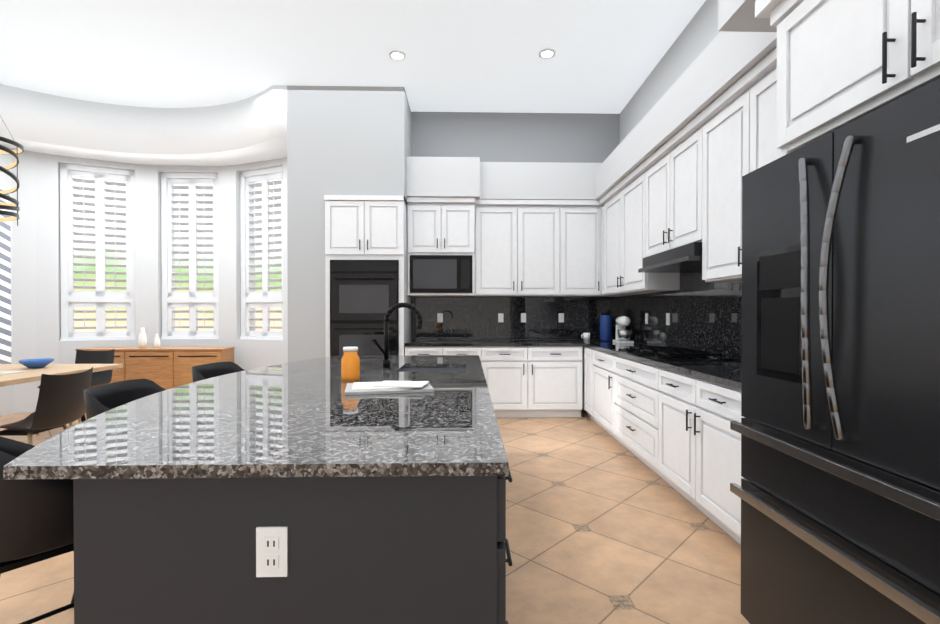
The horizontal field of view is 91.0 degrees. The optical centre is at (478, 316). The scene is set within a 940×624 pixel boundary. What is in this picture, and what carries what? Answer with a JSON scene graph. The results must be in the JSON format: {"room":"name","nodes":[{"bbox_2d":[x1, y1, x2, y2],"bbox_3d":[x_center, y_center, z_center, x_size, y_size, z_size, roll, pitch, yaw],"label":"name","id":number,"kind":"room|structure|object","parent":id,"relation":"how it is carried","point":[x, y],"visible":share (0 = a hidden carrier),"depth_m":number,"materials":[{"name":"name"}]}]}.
{"room":"kitchen","nodes":[
{"label":"kitchen","id":0,"kind":"room"},
{"bbox_2d":[0,144,12,415],"bbox_3d":[-5.793,-0.714,1.328,0.200,3.900,9.337,0,0,-1],"label":"wall","id":1,"kind":"structure","parent":0,"point":[6,338],"depth_m":5.67,"materials":[{"name":"paint"}]},
{"bbox_2d":[0,84,286,165],"bbox_3d":[-4.025,-2.394,5.926,3.890,0.600,1.437,0,0,-5],"label":"curved soffit","id":2,"kind":"structure","parent":0,"point":[252,129],"depth_m":5.81,"materials":[{"name":"paint"}]},
{"bbox_2d":[12,148,287,413],"bbox_3d":[-4.011,-0.456,6.206,3.856,3.320,0.842,0,0,-1],"label":"wall","id":3,"kind":"structure","parent":0,"point":[36,275],"depth_m":6.11,"materials":[{"name":"paint"}]},
{"bbox_2d":[60,163,135,340],"bbox_3d":[-5.155,-0.852,6.311,0.818,2.330,0.210,0,0,-25],"label":"window shutter","id":4,"kind":"object","parent":3,"relation":"attached to","point":[100,298],"visible":1,"depth_m":6.25,"materials":[{"name":"white wood"}]},
{"bbox_2d":[161,173,218,338],"bbox_3d":[-4.043,-0.854,6.576,0.820,2.330,0.220,0,0,-1],"label":"window shutter","id":5,"kind":"object","parent":3,"relation":"attached to","point":[193,299],"visible":0.96,"depth_m":6.51,"materials":[{"name":"white wood"}]},
{"bbox_2d":[240,166,282,339],"bbox_3d":[-2.915,-0.853,6.391,0.818,2.330,0.210,0,0,21],"label":"window shutter","id":6,"kind":"object","parent":3,"relation":"attached to","point":[265,299],"visible":0.85,"depth_m":6.36,"materials":[{"name":"white wood"}]},
{"bbox_2d":[287,86,410,362],"bbox_3d":[-1.558,-0.743,5.772,1.360,3.900,0.742,0,0,-1],"label":"wall","id":7,"kind":"structure","parent":0,"point":[348,140],"depth_m":5.39,"materials":[{"name":"paint"}]},
{"bbox_2d":[0,0,705,113],"bbox_3d":[-1.854,-2.724,1.389,8.080,0.120,9.700,0,0,-1],"label":"ceiling","id":8,"kind":"structure","parent":0,"point":[472,55],"depth_m":4.64,"materials":[{"name":"paint"}]},
{"bbox_2d":[0,116,23,225],"bbox_3d":[-4.554,-1.723,3.883,1.040,1.916,1.038,0,0,-1],"label":"chandelier","id":9,"kind":"object","parent":8,"relation":"hanging from","point":[14,204],"visible":1,"depth_m":4.12,"materials":[{"name":"black metal"}]},
{"bbox_2d":[389,50,405,60],"bbox_3d":[-0.833,-2.679,4.735,0.168,0.013,0.168,0,0,-10],"label":"recessed light","id":10,"kind":"object","parent":8,"relation":"in","point":[398,55],"depth_m":4.72,"materials":[{"name":"white plastic"}]},
{"bbox_2d":[539,48,554,58],"bbox_3d":[0.698,-2.679,4.702,0.168,0.013,0.168,0,0,-10],"label":"recessed light","id":11,"kind":"object","parent":8,"relation":"in","point":[546,53],"depth_m":4.69,"materials":[{"name":"white plastic"}]},
{"bbox_2d":[0,410,749,623],"bbox_3d":[-2.577,1.277,2.800,9.800,0.100,12.900,0,0,-1],"label":"floor","id":12,"kind":"structure","parent":0,"point":[603,526],"depth_m":2.45,"materials":[{"name":"tile"}]},
{"bbox_2d":[0,436,73,623],"bbox_3d":[-1.303,0.781,1.396,0.453,0.914,0.448,0,0,37],"label":"stool","id":13,"kind":"object","parent":12,"relation":"on","point":[36,520],"visible":0.46,"depth_m":1.23,"materials":[{"name":"black leather"}]},
{"bbox_2d":[0,367,92,444],"bbox_3d":[-3.138,0.803,3.283,0.525,0.848,0.464,0,0,-1],"label":"chair","id":14,"kind":"object","parent":12,"relation":"on","point":[61,402],"visible":0.81,"depth_m":3.21,"materials":[{"name":"black leather"}]},
{"bbox_2d":[0,364,122,421],"bbox_3d":[-4.271,0.848,3.557,1.550,0.753,2.000,0,0,-1],"label":"dining table","id":15,"kind":"object","parent":12,"relation":"on","point":[32,374],"visible":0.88,"depth_m":4.09,"materials":[{"name":"brown wood"}]},
{"bbox_2d":[0,371,26,374],"bbox_3d":[-3.999,0.459,3.710,0.320,0.020,0.440,0,0,-1],"label":"placemat","id":16,"kind":"object","parent":15,"relation":"on","point":[5,372],"visible":1,"depth_m":3.77,"materials":[{"name":"white fabric"}]},
{"bbox_2d":[18,358,53,367],"bbox_3d":[-4.031,0.429,4.210,0.240,0.075,0.240,0,0,-1],"label":"bowl","id":17,"kind":"object","parent":15,"relation":"on","point":[36,363],"visible":1,"depth_m":4.16,"materials":[{"name":"blue ceramic"}]},
{"bbox_2d":[36,349,114,434],"bbox_3d":[-4.330,0.791,5.006,0.464,0.848,0.525,0,0,-1],"label":"chair","id":18,"kind":"object","parent":12,"relation":"on","point":[96,357],"visible":0.33,"depth_m":5.23,"materials":[{"name":"black leather"}]},
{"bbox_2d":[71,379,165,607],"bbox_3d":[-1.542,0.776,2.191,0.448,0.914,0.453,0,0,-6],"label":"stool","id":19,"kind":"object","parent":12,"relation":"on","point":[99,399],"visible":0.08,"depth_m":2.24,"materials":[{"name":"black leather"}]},
{"bbox_2d":[75,347,234,389],"bbox_3d":[-4.153,0.805,5.975,1.820,0.800,0.330,0,0,-1],"label":"sideboard","id":20,"kind":"object","parent":12,"relation":"on","point":[166,368],"visible":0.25,"depth_m":5.82,"materials":[{"name":"brown wood"}]},
{"bbox_2d":[138,328,146,347],"bbox_3d":[-4.353,0.274,5.981,0.098,0.260,0.098,0,0,-13],"label":"vase","id":21,"kind":"object","parent":20,"relation":"on","point":[142,340],"depth_m":5.95,"materials":[{"name":"white ceramic"}]},
{"bbox_2d":[153,334,160,347],"bbox_3d":[-4.184,0.314,6.006,0.083,0.180,0.083,0,0,-13],"label":"vase","id":22,"kind":"object","parent":20,"relation":"on","point":[156,343],"depth_m":5.98,"materials":[{"name":"white ceramic"}]},
{"bbox_2d":[191,361,243,381],"bbox_3d":[-1.582,0.770,3.020,0.462,0.914,0.462,0,0,-1],"label":"stool","id":23,"kind":"object","parent":12,"relation":"on","point":[205,371],"visible":0.04,"depth_m":3.12,"materials":[{"name":"black leather"}]},
{"bbox_2d":[73,372,512,623],"bbox_3d":[-0.454,0.794,2.435,1.048,0.870,2.704,0,0,-1],"label":"kitchen island","id":24,"kind":"object","parent":12,"relation":"on","point":[304,492],"depth_m":1.09,"materials":[{"name":"wood"}]},
{"bbox_2d":[3,355,510,479],"bbox_3d":[-0.700,0.344,2.431,1.475,0.030,2.755,0,0,-1],"label":"island countertop","id":25,"kind":"structure","parent":24,"relation":"on","point":[293,420],"depth_m":1.35,"materials":[{"name":"grey stone"}]},
{"bbox_2d":[341,347,359,380],"bbox_3d":[-0.667,0.243,2.408,0.094,0.170,0.094,0,0,-1],"label":"jar","id":26,"kind":"object","parent":25,"relation":"on","point":[350,365],"visible":1,"depth_m":2.37,"materials":[{"name":"orange glass"}]},
{"bbox_2d":[344,381,433,394],"bbox_3d":[-0.409,0.317,2.111,0.380,0.026,0.267,0,0,-13],"label":"magazine","id":27,"kind":"object","parent":25,"relation":"on","point":[366,388],"visible":1,"depth_m":2.03,"materials":[{"name":"paper"}]},
{"bbox_2d":[372,303,422,367],"bbox_3d":[-0.507,0.117,2.910,0.306,0.415,0.155,0,0,-1],"label":"faucet","id":28,"kind":"object","parent":25,"relation":"on","point":[386,361],"visible":1,"depth_m":2.94,"materials":[{"name":"black metal"}]},
{"bbox_2d":[403,367,466,370],"bbox_3d":[-0.291,0.444,2.974,0.440,0.202,0.470,0,0,-1],"label":"sink","id":29,"kind":"object","parent":25,"relation":"in","point":[404,368],"depth_m":3.10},
{"bbox_2d":[324,195,410,356],"bbox_3d":[-1.336,-0.100,5.688,0.912,2.615,0.757,0,0,-1],"label":"tall cabinet","id":30,"kind":"object","parent":12,"relation":"on","point":[366,285],"visible":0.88,"depth_m":5.36,"materials":[{"name":"white wood"}]},
{"bbox_2d":[405,344,448,354],"bbox_3d":[-0.618,0.777,5.742,0.510,0.860,0.660,0,0,-1],"label":"base cabinet","id":31,"kind":"object","parent":12,"relation":"on","point":[410,349],"depth_m":5.41,"materials":[{"name":"white wood"}]},
{"bbox_2d":[449,344,488,389],"bbox_3d":[-0.202,0.777,5.752,0.578,0.860,0.660,0,0,-1],"label":"base cabinet","id":32,"kind":"object","parent":12,"relation":"on","point":[482,350],"depth_m":5.43,"materials":[{"name":"white wood"}]},
{"bbox_2d":[489,344,532,417],"bbox_3d":[0.298,0.777,5.764,0.678,0.860,0.660,0,0,-1],"label":"base cabinet","id":33,"kind":"object","parent":12,"relation":"on","point":[510,365],"depth_m":5.44,"materials":[{"name":"white wood"}]},
{"bbox_2d":[533,344,582,416],"bbox_3d":[0.868,0.777,5.777,0.718,0.860,0.660,0,0,-1],"label":"base cabinet","id":34,"kind":"object","parent":12,"relation":"on","point":[533,378],"depth_m":5.45,"materials":[{"name":"white wood"}]},
{"bbox_2d":[405,340,580,343],"bbox_3d":[0.177,0.326,5.754,2.100,0.039,0.668,0,0,-1],"label":"countertop","id":35,"kind":"structure","parent":34,"relation":"on","point":[411,341],"depth_m":5.52,"materials":[{"name":"black stone"}]},
{"bbox_2d":[582,344,589,416],"bbox_3d":[1.564,0.780,5.242,0.620,0.860,0.419,0,0,-1],"label":"base cabinet","id":36,"kind":"object","parent":12,"relation":"on","point":[585,351],"depth_m":5.39,"materials":[{"name":"white wood"}]},
{"bbox_2d":[590,348,609,433],"bbox_3d":[1.576,0.784,4.753,0.620,0.860,0.814,0,0,-1],"label":"base cabinet","id":37,"kind":"object","parent":12,"relation":"on","point":[599,360],"depth_m":4.82,"materials":[{"name":"white wood"}]},
{"bbox_2d":[610,352,653,470],"bbox_3d":[1.597,0.790,3.847,0.620,0.860,1.128,0,0,-1],"label":"base cabinet","id":38,"kind":"object","parent":12,"relation":"on","point":[631,381],"depth_m":3.86,"materials":[{"name":"white wood"}]},
{"bbox_2d":[654,364,737,541],"bbox_3d":[1.623,0.797,2.765,0.620,0.860,1.165,0,0,-1],"label":"base cabinet","id":39,"kind":"object","parent":12,"relation":"on","point":[668,421],"depth_m":2.75,"materials":[{"name":"white wood"}]},
{"bbox_2d":[574,340,741,387],"bbox_3d":[1.589,0.338,4.025,0.628,0.039,4.192,0,0,-1],"label":"countertop","id":40,"kind":"structure","parent":39,"relation":"on","point":[728,371],"depth_m":3.20,"materials":[{"name":"black stone"}]},
{"bbox_2d":[581,333,589,340],"bbox_3d":[1.367,0.255,5.888,0.116,0.100,0.088,0,0,-1],"label":"mug","id":41,"kind":"object","parent":40,"relation":"on","point":[586,337],"visible":1,"depth_m":5.85,"materials":[{"name":"white ceramic"}]},
{"bbox_2d":[600,309,611,340],"bbox_3d":[1.607,0.105,5.822,0.150,0.400,0.148,0,0,-1],"label":"canister","id":42,"kind":"object","parent":40,"relation":"on","point":[605,325],"visible":1,"depth_m":5.76,"materials":[{"name":"blue plastic"}]},
{"bbox_2d":[613,316,633,342],"bbox_3d":[1.711,0.150,5.460,0.172,0.316,0.306,0,0,-1],"label":"mixer","id":43,"kind":"object","parent":40,"relation":"on","point":[623,335],"visible":1,"depth_m":5.35,"materials":[{"name":"white plastic"}]},
{"bbox_2d":[626,346,732,359],"bbox_3d":[1.624,0.297,3.844,0.490,0.044,0.880,0,0,-1],"label":"cooktop","id":44,"kind":"object","parent":40,"relation":"in","point":[670,353],"visible":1,"depth_m":3.64,"materials":[{"name":"black glass"}]},
{"bbox_2d":[738,388,744,544],"bbox_3d":[1.639,0.801,2.122,0.620,0.860,0.379,0,0,-1],"label":"base cabinet","id":45,"kind":"object","parent":12,"relation":"on","point":[739,389],"depth_m":2.34,"materials":[{"name":"white wood"}]},
{"bbox_2d":[730,78,939,623],"bbox_3d":[1.466,0.344,1.310,0.987,1.785,1.011,0,0,-1],"label":"fridge","id":46,"kind":"object","parent":12,"relation":"on","point":[837,491],"visible":1,"depth_m":1.30,"materials":[{"name":"black metal"}]},
{"bbox_2d":[755,0,939,156],"bbox_3d":[1.587,-0.094,1.359,0.798,2.660,1.240,0,0,-1],"label":"wall cabinet","id":47,"kind":"object","parent":12,"relation":"on","point":[840,63],"visible":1,"depth_m":1.56,"materials":[{"name":"white wood"}]},
{"bbox_2d":[406,157,597,199],"bbox_3d":[0.279,-1.696,5.849,2.310,0.475,0.500,0,0,-1],"label":"soffit","id":48,"kind":"structure","parent":0,"point":[469,177],"depth_m":5.71,"materials":[{"name":"paint"}]},
{"bbox_2d":[411,112,619,339],"bbox_3d":[-0.188,-0.746,6.194,4.120,3.900,0.200,0,0,-1],"label":"wall","id":49,"kind":"structure","parent":0,"point":[542,137],"depth_m":6.10,"materials":[{"name":"paint"}]},
{"bbox_2d":[407,197,482,296],"bbox_3d":[-0.428,-0.859,5.855,0.894,1.190,0.422,0,0,-1],"label":"upper cabinet","id":50,"kind":"object","parent":49,"relation":"attached to","point":[463,247],"depth_m":5.65,"materials":[{"name":"white wood"}]},
{"bbox_2d":[411,297,618,339],"bbox_3d":[0.483,-0.107,6.104,2.730,0.818,0.020,0,0,-1],"label":"backsplash","id":51,"kind":"structure","parent":49,"relation":"attached to","point":[464,318],"depth_m":6.09,"materials":[{"name":"black stone"}]},
{"bbox_2d":[437,313,442,321],"bbox_3d":[-0.504,0.015,6.068,0.070,0.120,0.007,0,0,-1],"label":"outlet","id":52,"kind":"object","parent":51,"relation":"attached to","point":[439,315],"depth_m":6.06,"materials":[{"name":"white plastic"}]},
{"bbox_2d":[498,313,503,321],"bbox_3d":[0.296,0.015,6.087,0.070,0.120,0.007,0,0,-1],"label":"outlet","id":53,"kind":"object","parent":51,"relation":"attached to","point":[500,317],"depth_m":6.08,"materials":[{"name":"white plastic"}]},
{"bbox_2d":[521,313,525,321],"bbox_3d":[0.595,0.014,6.094,0.070,0.120,0.007,0,0,-1],"label":"outlet","id":54,"kind":"object","parent":51,"relation":"attached to","point":[523,315],"depth_m":6.09,"materials":[{"name":"white plastic"}]},
{"bbox_2d":[559,313,563,321],"bbox_3d":[1.095,0.014,6.106,0.070,0.120,0.007,0,0,-1],"label":"outlet","id":55,"kind":"object","parent":51,"relation":"attached to","point":[561,315],"depth_m":6.10,"materials":[{"name":"white plastic"}]},
{"bbox_2d":[483,199,566,296],"bbox_3d":[0.516,-0.859,5.923,1.125,1.190,0.330,0,0,-1],"label":"upper cabinet","id":56,"kind":"object","parent":49,"relation":"attached to","point":[525,241],"depth_m":5.76,"materials":[{"name":"white wood"}]},
{"bbox_2d":[567,200,602,296],"bbox_3d":[1.245,-0.859,5.940,0.591,1.190,0.330,0,0,-1],"label":"upper cabinet","id":57,"kind":"object","parent":49,"relation":"attached to","point":[584,218],"depth_m":5.78,"materials":[{"name":"white wood"}]},
{"bbox_2d":[620,0,740,360],"bbox_3d":[2.085,-0.715,1.497,0.200,3.900,9.700,0,0,-1],"label":"wall","id":58,"kind":"structure","parent":0,"point":[697,36],"depth_m":4.53,"materials":[{"name":"paint"}]},
{"bbox_2d":[599,199,602,293],"bbox_3d":[1.699,-0.858,5.654,0.330,1.190,0.199,0,0,-1],"label":"upper cabinet","id":59,"kind":"object","parent":58,"relation":"attached to","point":[601,200],"depth_m":5.71,"materials":[{"name":"white wood"}]},
{"bbox_2d":[603,183,618,294],"bbox_3d":[1.708,-0.855,5.289,0.330,1.190,0.728,0,0,-1],"label":"upper cabinet","id":60,"kind":"object","parent":58,"relation":"attached to","point":[611,200],"depth_m":5.35,"materials":[{"name":"white wood"}]},
{"bbox_2d":[619,159,679,294],"bbox_3d":[1.723,-0.851,4.664,0.330,1.190,0.778,0,0,-1],"label":"upper cabinet","id":61,"kind":"object","parent":58,"relation":"attached to","point":[633,189],"depth_m":4.59,"materials":[{"name":"white wood"}]},
{"bbox_2d":[638,242,701,272],"bbox_3d":[1.699,-0.471,3.790,0.418,0.133,0.980,0,0,-1],"label":"range hood","id":62,"kind":"object","parent":58,"relation":"attached to","point":[685,258],"visible":0.71,"depth_m":3.69,"materials":[{"name":"black metal"}]},
{"bbox_2d":[647,111,702,256],"bbox_3d":[1.743,-0.990,3.813,0.330,0.900,1.050,0,0,-1],"label":"upper cabinet","id":63,"kind":"object","parent":58,"relation":"attached to","point":[682,186],"depth_m":3.71,"materials":[{"name":"white wood"}]},
{"bbox_2d":[619,269,741,360],"bbox_3d":[1.914,-0.093,4.033,0.021,0.818,4.230,0,0,-1],"label":"backsplash","id":64,"kind":"structure","parent":58,"relation":"attached to","point":[705,316],"depth_m":4.10,"materials":[{"name":"black stone"}]},
{"bbox_2d":[645,313,647,323],"bbox_3d":[1.874,0.021,5.148,0.007,0.120,0.070,0,0,-1],"label":"outlet","id":65,"kind":"object","parent":64,"relation":"attached to","point":[646,314],"depth_m":5.14,"materials":[{"name":"white plastic"}]},
{"bbox_2d":[666,313,669,324],"bbox_3d":[1.887,0.025,4.598,0.007,0.120,0.070,0,0,-1],"label":"outlet","id":66,"kind":"object","parent":64,"relation":"attached to","point":[667,314],"depth_m":4.59,"materials":[{"name":"white plastic"}]},
{"bbox_2d":[699,80,741,281],"bbox_3d":[1.762,-0.840,3.014,0.330,1.190,0.678,0,0,-1],"label":"upper cabinet","id":67,"kind":"object","parent":58,"relation":"attached to","point":[719,169],"depth_m":3.05,"materials":[{"name":"white wood"}]},
{"bbox_2d":[718,0,776,31],"bbox_3d":[1.651,-2.034,-0.423,0.760,1.235,5.500,0,0,-1],"label":"soffit","id":68,"kind":"object","parent":58,"relation":"attached to","point":[736,15],"visible":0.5,"depth_m":2.25,"materials":[{"name":"paint"}]},
{"bbox_2d":[739,47,779,278],"bbox_3d":[1.777,-0.836,2.397,0.330,1.190,0.814,0,0,-1],"label":"upper cabinet","id":69,"kind":"object","parent":58,"relation":"attached to","point":[757,89],"depth_m":2.67,"materials":[{"name":"white wood"}]},
{"bbox_2d":[594,31,776,199],"bbox_3d":[1.705,-1.675,4.235,0.430,0.455,3.795,0,0,-1],"label":"soffit","id":70,"kind":"structure","parent":0,"point":[722,63],"depth_m":3.32,"materials":[{"name":"paint"}]},
{"label":"outside","id":71,"kind":"structure","parent":0,"visible":0},
{"bbox_2d":[74,176,281,331],"bbox_3d":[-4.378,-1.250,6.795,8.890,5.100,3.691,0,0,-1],"label":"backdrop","id":72,"kind":"structure","parent":71,"point":[124,315],"depth_m":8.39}
]}

